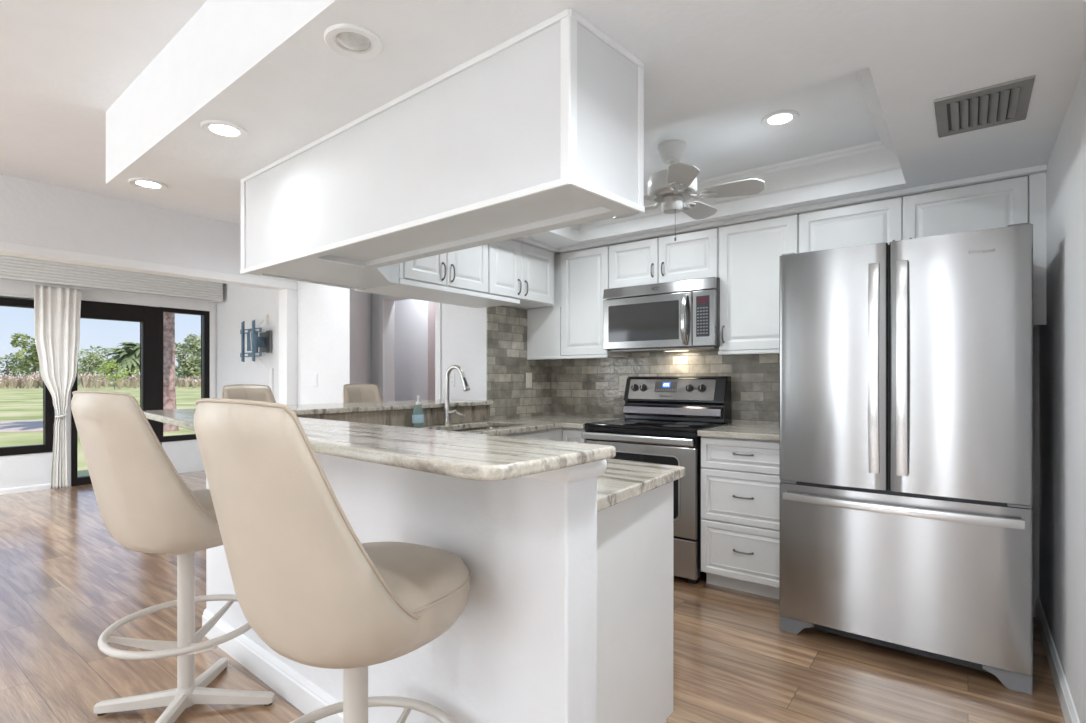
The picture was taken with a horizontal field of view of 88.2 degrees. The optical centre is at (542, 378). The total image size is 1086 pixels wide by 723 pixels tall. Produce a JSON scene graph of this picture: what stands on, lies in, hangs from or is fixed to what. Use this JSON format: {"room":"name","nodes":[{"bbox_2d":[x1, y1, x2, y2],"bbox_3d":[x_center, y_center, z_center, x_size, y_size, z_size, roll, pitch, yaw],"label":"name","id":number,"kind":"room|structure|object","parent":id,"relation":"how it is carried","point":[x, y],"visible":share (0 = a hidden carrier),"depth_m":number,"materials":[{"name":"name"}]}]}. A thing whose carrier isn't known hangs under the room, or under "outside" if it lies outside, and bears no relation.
{"room":"kitchen","nodes":[
{"label":"kitchen","id":0,"kind":"room"},
{"bbox_2d":[0,278,216,488],"bbox_3d":[-5.889,-0.035,5.556,0.140,2.470,4.930,0,0,37],"label":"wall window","id":1,"kind":"structure","parent":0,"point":[185,456],"depth_m":6.49,"materials":[{"name":"paint"}]},
{"bbox_2d":[0,483,50,494],"bbox_3d":[-5.759,1.170,5.633,0.014,0.060,1.310,0,0,37],"label":"baseboard","id":2,"kind":"structure","parent":1,"relation":"attached to","point":[40,486],"depth_m":5.95,"materials":[{"name":"paint"}]},
{"bbox_2d":[0,297,53,455],"bbox_3d":[-5.799,-0.025,5.657,0.102,1.655,1.300,0,0,37],"label":"window","id":3,"kind":"structure","parent":1,"relation":"attached to","point":[48,408],"depth_m":6.07,"materials":[{"name":"brown metal"}]},
{"bbox_2d":[0,255,222,302],"bbox_3d":[-5.196,-1.140,6.122,0.300,0.260,3.070,0,0,37],"label":"valance","id":4,"kind":"object","parent":1,"relation":"attached to","point":[11,267],"visible":0.86,"depth_m":6.26,"materials":[{"name":"plastic"}]},
{"bbox_2d":[29,283,85,489],"bbox_3d":[-5.246,0.089,6.059,0.078,2.199,0.469,0,0,42],"label":"curtain","id":5,"kind":"object","parent":4,"relation":"hanging from","point":[57,310],"visible":1,"depth_m":6.06,"materials":[{"name":"fabric"}]},
{"bbox_2d":[71,300,158,485],"bbox_3d":[-5.034,0.155,6.617,0.160,2.095,0.855,0,0,37],"label":"door","id":6,"kind":"structure","parent":1,"relation":"attached to","point":[148,316],"depth_m":6.82,"materials":[{"name":"brown metal"}]},
{"bbox_2d":[159,307,209,441],"bbox_3d":[-4.623,-0.055,7.206,0.102,1.685,0.580,0,0,37],"label":"window","id":7,"kind":"structure","parent":1,"relation":"attached to","point":[205,315],"depth_m":7.26,"materials":[{"name":"brown metal"}]},
{"bbox_2d":[0,0,240,224],"bbox_3d":[-2.080,-1.390,1.158,5.285,0.120,7.330,0,0,37],"label":"ceiling","id":8,"kind":"structure","parent":0,"point":[64,64],"depth_m":2.48,"materials":[{"name":"paint"}]},
{"bbox_2d":[297,281,371,404],"bbox_3d":[-1.765,-0.125,5.250,0.840,2.650,0.670,0,0,37],"label":"wall","id":9,"kind":"structure","parent":0,"point":[334,324],"depth_m":5.01,"materials":[{"name":"paint"}]},
{"bbox_2d":[0,174,296,282],"bbox_3d":[-3.682,-1.143,3.535,0.140,0.615,4.380,0,0,37],"label":"wall","id":10,"kind":"structure","parent":9,"relation":"attached to","point":[34,213],"depth_m":4.11,"materials":[{"name":"paint"}]},
{"bbox_2d":[0,241,297,289],"bbox_3d":[-3.675,-0.863,3.542,0.162,0.065,4.400,0,0,37],"label":"trim","id":11,"kind":"structure","parent":9,"relation":"attached to","point":[6,248],"depth_m":4.22,"materials":[{"name":"paint"}]},
{"bbox_2d":[279,289,296,404],"bbox_3d":[-2.383,0.182,5.242,0.146,2.035,0.110,0,0,37],"label":"trim","id":12,"kind":"structure","parent":9,"relation":"attached to","point":[287,297],"depth_m":5.19,"materials":[{"name":"paint"}]},
{"bbox_2d":[313,374,317,386],"bbox_3d":[-2.050,0.010,5.040,0.072,0.118,0.008,0,0,37],"label":"light switch","id":13,"kind":"object","parent":9,"relation":"attached to","point":[315,376],"visible":1,"depth_m":5.03,"materials":[{"name":"white plastic"}]},
{"bbox_2d":[217,283,474,402],"bbox_3d":[-2.332,-0.125,6.025,5.240,2.650,0.120,0,0,37],"label":"wall","id":14,"kind":"structure","parent":0,"point":[239,304],"depth_m":6.54,"materials":[{"name":"paint"}]},
{"bbox_2d":[240,320,271,370],"bbox_3d":[-3.396,-0.400,6.628,0.503,0.606,0.204,0,0,37],"label":"mount","id":15,"kind":"object","parent":14,"relation":"attached to","point":[264,341],"depth_m":6.61,"materials":[{"name":"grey metal"}]},
{"bbox_2d":[269,368,273,395],"bbox_3d":[-3.196,0.485,6.590,0.060,1.230,0.025,0,0,37],"label":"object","id":16,"kind":"object","parent":14,"relation":"attached to","point":[271,372],"visible":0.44,"depth_m":6.58,"materials":[{"name":"paint"}]},
{"bbox_2d":[379,294,440,400],"bbox_3d":[-1.222,0.193,5.097,0.850,2.015,0.018,0,0,37],"label":"trim","id":17,"kind":"structure","parent":14,"relation":"attached to","point":[381,297],"depth_m":4.87,"materials":[{"name":"paint"}]},
{"bbox_2d":[449,373,454,386],"bbox_3d":[-0.778,0.010,4.765,0.072,0.118,0.008,0,0,37],"label":"outlet","id":18,"kind":"object","parent":14,"relation":"attached to","point":[452,375],"visible":0.97,"depth_m":4.76,"materials":[{"name":"white plastic"}]},
{"bbox_2d":[206,453,596,722],"bbox_3d":[-0.733,0.693,2.005,2.156,1.014,0.125,0,0,40],"label":"wall","id":19,"kind":"structure","parent":0,"point":[522,648],"depth_m":1.42,"materials":[{"name":"paint"}]},
{"bbox_2d":[202,609,369,722],"bbox_3d":[-0.775,1.143,1.950,2.151,0.115,0.016,0,0,40],"label":"baseboard","id":20,"kind":"structure","parent":19,"relation":"attached to","point":[306,696],"depth_m":2.16,"materials":[{"name":"paint"}]},
{"bbox_2d":[143,399,615,480],"bbox_3d":[-0.439,0.170,2.650,2.598,0.028,2.239,0,0,37],"label":"countertop","id":21,"kind":"structure","parent":19,"relation":"on","point":[470,456],"depth_m":1.31,"materials":[{"name":"stone"}]},
{"bbox_2d":[522,459,606,483],"bbox_3d":[0.042,0.210,1.337,0.169,0.050,0.153,0,0,37],"label":"trim","id":22,"kind":"structure","parent":19,"relation":"attached to","point":[571,474],"depth_m":1.27,"materials":[{"name":"paint"}]},
{"bbox_2d":[395,299,434,400],"bbox_3d":[-0.802,-0.050,5.725,2.400,2.500,1.250,0,0,37],"label":"wall","id":23,"kind":"structure","parent":0,"point":[414,319],"depth_m":5.85,"materials":[{"name":"paint"}]},
{"bbox_2d":[412,405,423,427],"bbox_3d":[-0.758,0.225,3.393,0.056,0.140,0.078,0,0,37],"label":"bottle","id":24,"kind":"object","parent":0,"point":[417,412],"depth_m":3.37,"materials":[{"name":"teal"}]},
{"bbox_2d":[245,21,637,288],"bbox_3d":[-0.486,-0.743,2.360,2.028,0.454,0.670,0,0,39],"label":"soffit","id":25,"kind":"structure","parent":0,"point":[490,129],"depth_m":1.82,"materials":[{"name":"white paint"}]},
{"bbox_2d":[240,8,644,290],"bbox_3d":[-0.507,-0.738,2.302,2.000,0.464,0.665,0,0,42],"label":"trim","id":26,"kind":"structure","parent":25,"relation":"attached to","point":[569,18],"depth_m":1.65,"materials":[{"name":"paint"}]},
{"bbox_2d":[475,306,541,419],"bbox_3d":[-0.215,-0.125,4.381,0.120,2.650,0.780,0,0,37],"label":"wall","id":27,"kind":"structure","parent":0,"point":[480,313],"depth_m":4.07,"materials":[{"name":"paint"}]},
{"bbox_2d":[297,405,489,426],"bbox_3d":[-0.898,0.239,3.329,0.020,0.107,1.693,0,0,37],"label":"backsplash","id":28,"kind":"structure","parent":27,"relation":"attached to","point":[432,416],"depth_m":3.40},
{"bbox_2d":[355,279,519,307],"bbox_3d":[-0.629,-0.530,3.563,0.410,0.028,1.024,0,0,37],"label":"trim","id":29,"kind":"structure","parent":27,"relation":"attached to","point":[408,289],"depth_m":3.46,"materials":[{"name":"paint"}]},
{"bbox_2d":[487,306,550,419],"bbox_3d":[-0.168,-0.124,4.337,0.009,0.839,0.776,0,0,37],"label":"tile backsplash","id":30,"kind":"structure","parent":27,"relation":"attached to","point":[508,365],"depth_m":4.24,"materials":[{"name":"tile"}]},
{"bbox_2d":[526,373,531,387],"bbox_3d":[-0.108,0.010,4.400,0.008,0.118,0.072,0,0,37],"label":"light switch","id":31,"kind":"object","parent":30,"relation":"attached to","point":[528,375],"visible":1,"depth_m":4.39,"materials":[{"name":"beige plastic"}]},
{"bbox_2d":[0,470,1064,722],"bbox_3d":[-2.771,1.260,2.730,8.525,0.120,9.400,0,0,37],"label":"floor","id":32,"kind":"structure","parent":0,"point":[65,579],"depth_m":2.39,"materials":[{"name":"brown wood"}]},
{"bbox_2d":[71,390,274,722],"bbox_3d":[-1.307,0.620,2.015,0.528,1.160,0.590,0,0,23],"label":"bar stool","id":33,"kind":"object","parent":32,"relation":"on","point":[143,501],"visible":0.88,"depth_m":1.83,"materials":[{"name":"beige leather"}]},
{"bbox_2d":[221,384,275,402],"bbox_3d":[-1.798,0.620,3.624,0.590,1.160,0.528,0,0,37],"label":"bar stool","id":34,"kind":"object","parent":32,"relation":"on","point":[253,392],"visible":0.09,"depth_m":3.80,"materials":[{"name":"beige leather"}]},
{"bbox_2d":[194,398,470,722],"bbox_3d":[-0.448,0.620,1.284,0.528,1.160,0.590,0,0,31],"label":"bar stool","id":35,"kind":"object","parent":32,"relation":"on","point":[317,595],"visible":1,"depth_m":1.07,"materials":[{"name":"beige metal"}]},
{"bbox_2d":[343,383,382,402],"bbox_3d":[-1.246,0.620,4.285,0.590,1.160,0.528,0,0,37],"label":"bar stool","id":36,"kind":"object","parent":32,"relation":"on","point":[352,393],"visible":0.08,"depth_m":4.45,"materials":[{"name":"beige leather"}]},
{"bbox_2d":[500,430,548,439],"bbox_3d":[-0.472,0.764,3.399,0.558,0.871,1.045,0,0,37],"label":"base cabinet","id":37,"kind":"object","parent":32,"relation":"on","point":[542,434],"visible":0.02,"depth_m":3.54,"materials":[{"name":"white wood"}]},
{"bbox_2d":[547,428,585,442],"bbox_3d":[0.124,0.764,4.104,0.732,0.871,0.788,0,0,37],"label":"base cabinet","id":38,"kind":"object","parent":32,"relation":"on","point":[558,434],"visible":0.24,"depth_m":3.76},
{"bbox_2d":[597,481,672,722],"bbox_3d":[-0.466,0.764,2.278,1.974,0.871,0.625,0,0,40],"label":"base cabinet","id":39,"kind":"object","parent":32,"relation":"on","point":[635,534],"visible":0.04,"depth_m":1.65,"materials":[{"name":"white wood"}]},
{"bbox_2d":[412,415,684,511],"bbox_3d":[0.101,0.311,3.006,2.023,0.033,2.566,0,0,37],"label":"countertop","id":40,"kind":"structure","parent":39,"relation":"on","point":[622,480],"depth_m":1.87,"materials":[{"name":"beige stone"}]},
{"bbox_2d":[412,395,423,427],"bbox_3d":[-0.758,0.196,3.393,0.060,0.197,0.078,0,0,18],"label":"soap dispenser","id":41,"kind":"object","parent":40,"relation":"on","point":[417,412],"visible":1,"depth_m":3.37,"materials":[{"name":"teal"}]},
{"bbox_2d":[443,365,469,424],"bbox_3d":[-0.546,0.102,3.550,0.208,0.385,0.060,0,0,28],"label":"kitchen faucet","id":42,"kind":"object","parent":40,"relation":"on","point":[447,408],"visible":1,"depth_m":3.56,"materials":[{"name":"silver metal"}]},
{"bbox_2d":[450,427,500,431],"bbox_3d":[-0.488,0.416,3.409,0.381,0.174,0.883,0,0,37],"label":"sink","id":43,"kind":"object","parent":40,"relation":"in","point":[480,428],"visible":0.02,"depth_m":3.75,"materials":[{"name":"metal"}]},
{"bbox_2d":[581,376,730,583],"bbox_3d":[0.752,0.591,3.678,0.762,1.218,0.681,0,0,37],"label":"electric range","id":44,"kind":"object","parent":32,"relation":"on","point":[663,415],"visible":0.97,"depth_m":3.51,"materials":[{"name":"silver metal"}]},
{"bbox_2d":[584,418,727,431],"bbox_3d":[0.740,0.297,3.661,0.762,0.019,0.552,0,0,37],"label":"cooktop","id":45,"kind":"object","parent":44,"relation":"in","point":[626,424],"depth_m":3.58,"materials":[{"name":"black glass"}]},
{"bbox_2d":[701,436,779,598],"bbox_3d":[1.287,0.764,3.316,0.506,0.871,0.657,0,0,37],"label":"base cabinet","id":46,"kind":"object","parent":32,"relation":"on","point":[740,480],"visible":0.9,"depth_m":3.10,"materials":[{"name":"white wood"}]},
{"bbox_2d":[697,423,778,440],"bbox_3d":[1.288,0.311,3.312,0.523,0.033,0.643,0,0,37],"label":"countertop","id":47,"kind":"structure","parent":46,"relation":"on","point":[737,431],"depth_m":3.15,"materials":[{"name":"beige stone"}]},
{"bbox_2d":[779,223,1032,694],"bbox_3d":[1.713,0.300,2.689,0.915,1.800,0.885,0,0,37],"label":"refrigerator","id":48,"kind":"object","parent":32,"relation":"on","point":[906,366],"visible":1,"depth_m":2.33,"materials":[{"name":"silver metal"}]},
{"bbox_2d":[106,0,1085,254],"bbox_3d":[0.115,-1.210,2.744,3.705,0.480,2.990,0,0,37],"label":"ceiling","id":49,"kind":"structure","parent":0,"point":[713,69],"depth_m":1.83,"materials":[{"name":"paint"}]},
{"bbox_2d":[128,178,167,190],"bbox_3d":[-1.958,-0.966,2.779,0.160,0.009,0.160,0,0,37],"label":"recessed light","id":50,"kind":"object","parent":49,"relation":"in","point":[144,183],"visible":1,"depth_m":2.77,"materials":[{"name":"paint"}]},
{"bbox_2d":[201,120,247,139],"bbox_3d":[-1.237,-0.966,2.175,0.160,0.009,0.160,0,0,37],"label":"recessed light","id":51,"kind":"object","parent":49,"relation":"in","point":[217,128],"visible":1,"depth_m":2.17,"materials":[{"name":"paint"}]},
{"bbox_2d":[324,23,382,58],"bbox_3d":[-0.544,-0.962,1.608,0.160,0.016,0.160,0,0,37],"label":"recessed light","id":52,"kind":"object","parent":49,"relation":"in","point":[353,41],"visible":1,"depth_m":1.59,"materials":[{"name":"paint"}]},
{"bbox_2d":[613,140,764,240],"bbox_3d":[0.670,-0.928,2.831,0.838,0.492,0.815,0,0,37],"label":"ceiling fan","id":53,"kind":"object","parent":49,"relation":"hanging from","point":[671,187],"visible":0.85,"depth_m":2.75,"materials":[{"name":"white metal"}]},
{"bbox_2d":[550,67,905,241],"bbox_3d":[0.632,-1.073,2.847,1.945,0.205,1.300,0,0,37],"label":"trim","id":54,"kind":"structure","parent":49,"relation":"attached to","point":[874,165],"depth_m":3.03,"materials":[{"name":"paint"}]},
{"bbox_2d":[761,110,798,127],"bbox_3d":[1.067,-1.171,2.523,0.160,0.009,0.160,0,0,37],"label":"recessed light","id":55,"kind":"object","parent":49,"relation":"in","point":[780,118],"visible":1,"depth_m":2.52,"materials":[{"name":"paint"}]},
{"bbox_2d":[934,75,1035,137],"bbox_3d":[1.575,-0.963,2.011,0.267,0.013,0.368,0,0,37],"label":"ceiling vent","id":56,"kind":"object","parent":49,"relation":"in","point":[1006,102],"visible":1,"depth_m":1.98,"materials":[{"name":"grey metal"}]},
{"bbox_2d":[569,188,1038,616],"bbox_3d":[1.270,-0.125,3.819,3.165,2.650,0.120,0,0,37],"label":"wall","id":57,"kind":"structure","parent":0,"point":[1035,506],"depth_m":2.82,"materials":[{"name":"paint"}]},
{"bbox_2d":[527,246,629,359],"bbox_3d":[0.262,-0.547,4.292,0.728,0.794,0.323,0,0,37],"label":"upper cabinet","id":58,"kind":"object","parent":57,"relation":"attached to","point":[572,328],"visible":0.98,"depth_m":4.12,"materials":[{"name":"white wood"}]},
{"bbox_2d":[609,227,718,288],"bbox_3d":[0.862,-0.786,3.827,0.782,0.316,0.357,0,0,37],"label":"upper cabinet","id":59,"kind":"object","parent":57,"relation":"attached to","point":[693,255],"visible":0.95,"depth_m":3.68,"materials":[{"name":"white wood"}]},
{"bbox_2d":[603,277,719,352],"bbox_3d":[0.835,-0.409,3.776,0.792,0.434,0.451,0,0,37],"label":"microwave","id":60,"kind":"object","parent":59,"relation":"attached to","point":[684,315],"visible":1,"depth_m":3.61,"materials":[{"name":"silver metal"}]},
{"bbox_2d":[697,307,707,333],"bbox_3d":[0.981,-0.360,3.447,0.068,0.164,0.001,0,0,37],"label":"control panel","id":61,"kind":"object","parent":60,"relation":"attached to","point":[702,312],"depth_m":3.45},
{"bbox_2d":[551,350,778,424],"bbox_3d":[0.886,0.018,4.029,2.060,0.555,0.009,0,0,37],"label":"tile backsplash","id":62,"kind":"structure","parent":57,"relation":"attached to","point":[590,386],"depth_m":4.05,"materials":[{"name":"tile"}]},
{"bbox_2d":[619,376,627,390],"bbox_3d":[0.606,0.035,4.231,0.072,0.118,0.008,0,0,37],"label":"outlet","id":63,"kind":"object","parent":62,"relation":"attached to","point":[622,379],"visible":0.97,"depth_m":4.23,"materials":[{"name":"white plastic"}]},
{"bbox_2d":[718,214,798,354],"bbox_3d":[1.355,-0.547,3.447,0.460,0.794,0.348,0,0,37],"label":"upper cabinet","id":64,"kind":"object","parent":57,"relation":"attached to","point":[749,252],"visible":0.83,"depth_m":3.35,"materials":[{"name":"white wood"}]},
{"bbox_2d":[511,164,1046,253],"bbox_3d":[0.693,-0.958,2.847,2.909,0.025,1.494,0,0,37],"label":"trim","id":65,"kind":"structure","parent":57,"relation":"attached to","point":[1041,168],"depth_m":3.12,"materials":[{"name":"paint"}]},
{"bbox_2d":[799,176,1027,252],"bbox_3d":[1.940,-0.772,3.009,0.994,0.344,0.357,0,0,37],"label":"upper cabinet","id":66,"kind":"object","parent":57,"relation":"attached to","point":[1001,203],"visible":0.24,"depth_m":2.85,"materials":[{"name":"white wood"}]},
{"bbox_2d":[1039,60,1085,722],"bbox_3d":[0.235,-0.125,-0.260,0.120,2.650,7.870,0,0,37],"label":"wall","id":67,"kind":"structure","parent":0,"point":[1062,341],"depth_m":2.03,"materials":[{"name":"paint"}]},
{"bbox_2d":[1029,172,1045,324],"bbox_3d":[2.283,-0.598,2.586,0.059,0.695,0.020,0,0,37],"label":"trim","id":68,"kind":"structure","parent":67,"relation":"attached to","point":[1037,182],"depth_m":2.58,"materials":[{"name":"paint"}]},
{"bbox_2d":[1035,597,1079,722],"bbox_3d":[0.146,1.147,-0.268,0.014,0.105,7.750,0,0,37],"label":"baseboard","id":69,"kind":"structure","parent":67,"relation":"attached to","point":[1068,708],"depth_m":2.18,"materials":[{"name":"paint"}]},
{"bbox_3d":[-0.758,-0.757,3.661,0.115,0.426,1.024,0,0,37],"label":"lintel","id":70,"kind":"object","parent":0,"visible":0},
{"bbox_2d":[403,244,487,293],"bbox_3d":[-0.660,-0.745,3.407,0.328,0.398,0.680,0,0,37],"label":"upper cabinet","id":71,"kind":"object","parent":70,"relation":"attached to","point":[465,269],"visible":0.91,"depth_m":3.37,"materials":[{"name":"white wood"}]},
{"bbox_2d":[399,262,402,278],"bbox_3d":[-0.776,-0.758,3.049,0.017,0.424,0.026,0,0,37],"label":"trim","id":72,"kind":"structure","parent":71,"relation":"attached to","point":[400,264],"depth_m":3.04,"materials":[{"name":"paint"}]},
{"bbox_2d":[487,239,553,308],"bbox_3d":[-0.229,-0.745,3.974,0.328,0.398,0.736,0,0,37],"label":"upper cabinet","id":73,"kind":"object","parent":70,"relation":"attached to","point":[523,272],"visible":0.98,"depth_m":3.87,"materials":[{"name":"white wood"}]},
{"label":"outside","id":74,"kind":"structure","parent":0,"visible":0},
{"bbox_2d":[0,383,200,476],"bbox_3d":[-58.457,1.350,144.795,251.800,0.001,500.000,0,0,37],"label":"lawn","id":75,"kind":"structure","parent":74,"point":[18,403],"depth_m":27.49,"materials":[{"name":"green plant"}]},
{"bbox_2d":[0,377,8,387],"bbox_3d":[-81.688,0.420,84.410,2.522,1.861,2.390,0,0,37],"label":"ornamental grass","id":76,"kind":"object","parent":75,"relation":"on","point":[2,383],"depth_m":84.33,"materials":[{"name":"beige plant"}]},
{"bbox_2d":[2,373,15,387],"bbox_3d":[-81.579,0.158,85.507,2.610,2.385,2.386,0,0,37],"label":"ornamental grass","id":77,"kind":"object","parent":75,"relation":"on","point":[9,374],"depth_m":85.10,"materials":[{"name":"beige plant"}]},
{"bbox_2d":[3,375,20,388],"bbox_3d":[-75.010,0.399,79.452,2.472,1.901,2.588,0,0,37],"label":"ornamental grass","id":78,"kind":"object","parent":75,"relation":"on","point":[13,382],"depth_m":79.12,"materials":[{"name":"beige plant"}]},
{"bbox_2d":[11,374,25,387],"bbox_3d":[-75.307,0.292,80.891,2.625,2.117,2.594,0,0,37],"label":"ornamental grass","id":79,"kind":"object","parent":75,"relation":"on","point":[21,385],"depth_m":80.61,"materials":[{"name":"beige plant"}]},
{"bbox_2d":[0,353,39,376],"bbox_3d":[-105.057,-1.785,111.158,8.665,6.979,8.745,0,0,37],"label":"tree","id":80,"kind":"object","parent":75,"relation":"on","point":[13,360],"visible":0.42,"depth_m":109.80,"materials":[{"name":"green plant"}]},
{"bbox_2d":[0,420,42,432],"bbox_3d":[-15.151,1.338,15.802,5.702,0.016,3.230,0,0,37],"label":"path","id":81,"kind":"structure","parent":75,"relation":"on","point":[12,425],"depth_m":15.68,"materials":[{"name":"white concrete"}]},
{"bbox_2d":[10,333,39,386],"bbox_3d":[-86.260,-3.305,95.325,8.558,9.362,6.246,0,0,37],"label":"tree","id":82,"kind":"object","parent":75,"relation":"on","point":[33,358],"visible":0.57,"depth_m":94.26,"materials":[{"name":"green plant"}]},
{"bbox_2d":[21,372,36,388],"bbox_3d":[-73.102,0.136,79.639,2.546,2.427,2.521,0,0,37],"label":"ornamental grass","id":83,"kind":"object","parent":75,"relation":"on","point":[29,380],"depth_m":79.33,"materials":[{"name":"beige plant"}]},
{"bbox_2d":[30,373,41,387],"bbox_3d":[-75.250,0.098,83.233,2.535,2.503,2.584,0,0,37],"label":"ornamental grass","id":84,"kind":"object","parent":75,"relation":"on","point":[36,385],"depth_m":82.97,"materials":[{"name":"beige plant"}]},
{"bbox_2d":[36,379,42,387],"bbox_3d":[-74.279,0.484,83.254,2.509,1.732,2.599,0,0,37],"label":"ornamental grass","id":85,"kind":"object","parent":75,"relation":"on","point":[40,383],"depth_m":82.82,"materials":[{"name":"beige plant"}]},
{"bbox_2d":[78,373,91,387],"bbox_3d":[-66.631,0.195,81.458,2.519,2.309,2.441,0,0,37],"label":"ornamental grass","id":86,"kind":"object","parent":75,"relation":"on","point":[84,380],"depth_m":81.10,"materials":[{"name":"beige plant"}]},
{"bbox_2d":[86,372,99,387],"bbox_3d":[-67.648,0.163,83.686,2.542,2.373,2.486,0,0,37],"label":"ornamental grass","id":87,"kind":"object","parent":75,"relation":"on","point":[90,385],"depth_m":83.43,"materials":[{"name":"beige plant"}]},
{"bbox_2d":[78,351,114,385],"bbox_3d":[-88.335,-1.901,109.308,10.649,7.252,11.727,0,0,37],"label":"tree","id":88,"kind":"object","parent":75,"relation":"on","point":[90,359],"visible":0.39,"depth_m":109.42,"materials":[{"name":"green plant"}]},
{"bbox_2d":[91,375,104,387],"bbox_3d":[-64.833,0.213,81.488,2.496,2.273,2.334,0,0,37],"label":"ornamental grass","id":89,"kind":"object","parent":75,"relation":"on","point":[97,381],"depth_m":81.16,"materials":[{"name":"beige plant"}]},
{"bbox_2d":[101,374,111,386],"bbox_3d":[-70.673,0.136,90.424,2.569,2.428,2.466,0,0,37],"label":"ornamental grass","id":90,"kind":"object","parent":75,"relation":"on","point":[105,383],"depth_m":90.20,"materials":[{"name":"beige plant"}]},
{"bbox_2d":[78,346,136,385],"bbox_3d":[-89.108,-2.550,115.493,10.406,8.762,13.137,0,0,37],"label":"tree","id":91,"kind":"object","parent":75,"relation":"on","point":[97,352],"visible":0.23,"depth_m":114.23,"materials":[{"name":"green plant"}]},
{"bbox_2d":[79,360,135,384],"bbox_3d":[-85.107,-0.961,112.003,9.016,5.468,11.697,0,0,37],"label":"tree","id":92,"kind":"object","parent":75,"relation":"on","point":[93,364],"visible":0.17,"depth_m":109.94,"materials":[{"name":"green plant"}]},
{"bbox_2d":[93,359,138,389],"bbox_3d":[-55.007,-0.570,72.261,4.123,3.853,4.673,0,0,37],"label":"tree","id":93,"kind":"object","parent":75,"relation":"on","point":[108,366],"visible":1,"depth_m":71.46,"materials":[{"name":"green plant"}]},
{"bbox_2d":[99,348,139,386],"bbox_3d":[-72.622,-2.036,97.991,8.365,6.772,8.290,0,0,37],"label":"palm tree","id":94,"kind":"object","parent":75,"relation":"on","point":[124,359],"visible":0.7,"depth_m":96.31,"materials":[{"name":"green plant"}]},
{"bbox_2d":[113,376,128,388],"bbox_3d":[-59.319,0.409,78.406,2.536,1.881,2.482,0,0,37],"label":"ornamental grass","id":95,"kind":"object","parent":75,"relation":"on","point":[119,385],"depth_m":78.19,"materials":[{"name":"beige plant"}]},
{"bbox_2d":[111,342,139,386],"bbox_3d":[-71.694,-2.615,100.014,8.929,7.929,8.782,0,0,37],"label":"palm tree","id":96,"kind":"object","parent":75,"relation":"on","point":[136,346],"visible":0.3,"depth_m":97.69,"materials":[{"name":"green plant"}]},
{"bbox_2d":[125,379,131,387],"bbox_3d":[-64.124,0.537,86.601,2.419,1.627,2.629,0,0,37],"label":"ornamental grass","id":97,"kind":"object","parent":75,"relation":"on","point":[128,384],"depth_m":86.29,"materials":[{"name":"beige plant"}]},
{"bbox_2d":[128,374,137,387],"bbox_3d":[-60.102,0.293,82.632,2.462,2.114,2.412,0,0,37],"label":"ornamental grass","id":98,"kind":"object","parent":75,"relation":"on","point":[133,381],"depth_m":82.24,"materials":[{"name":"beige plant"}]},
{"bbox_2d":[135,372,139,387],"bbox_3d":[-56.875,0.050,79.391,2.585,2.599,2.560,0,0,37],"label":"ornamental grass","id":99,"kind":"object","parent":75,"relation":"on","point":[137,376],"depth_m":78.82,"materials":[{"name":"beige plant"}]},
{"bbox_2d":[163,312,178,431],"bbox_3d":[-9.737,-2.095,14.498,4.626,6.891,4.637,0,0,37],"label":"palm tree","id":100,"kind":"object","parent":75,"relation":"on","point":[169,392],"visible":0.06,"depth_m":14.48,"materials":[{"name":"brown plant"}]},
{"bbox_2d":[175,377,183,386],"bbox_3d":[-59.336,0.474,91.709,2.670,1.751,2.645,0,0,37],"label":"ornamental grass","id":101,"kind":"object","parent":75,"relation":"on","point":[178,382],"depth_m":91.25,"materials":[{"name":"beige plant"}]},
{"bbox_2d":[179,376,192,386],"bbox_3d":[-57.347,0.381,90.046,2.534,1.939,2.531,0,0,37],"label":"ornamental grass","id":102,"kind":"object","parent":75,"relation":"on","point":[185,382],"depth_m":89.68,"materials":[{"name":"beige plant"}]},
{"bbox_2d":[175,333,200,386],"bbox_3d":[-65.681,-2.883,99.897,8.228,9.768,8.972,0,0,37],"label":"tree","id":103,"kind":"object","parent":75,"relation":"on","point":[185,349],"visible":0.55,"depth_m":99.93,"materials":[{"name":"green plant"}]},
{"bbox_2d":[188,378,200,387],"bbox_3d":[-51.937,0.563,83.517,2.402,1.574,2.646,0,0,37],"label":"ornamental grass","id":104,"kind":"object","parent":75,"relation":"on","point":[194,383],"depth_m":83.23,"materials":[{"name":"beige plant"}]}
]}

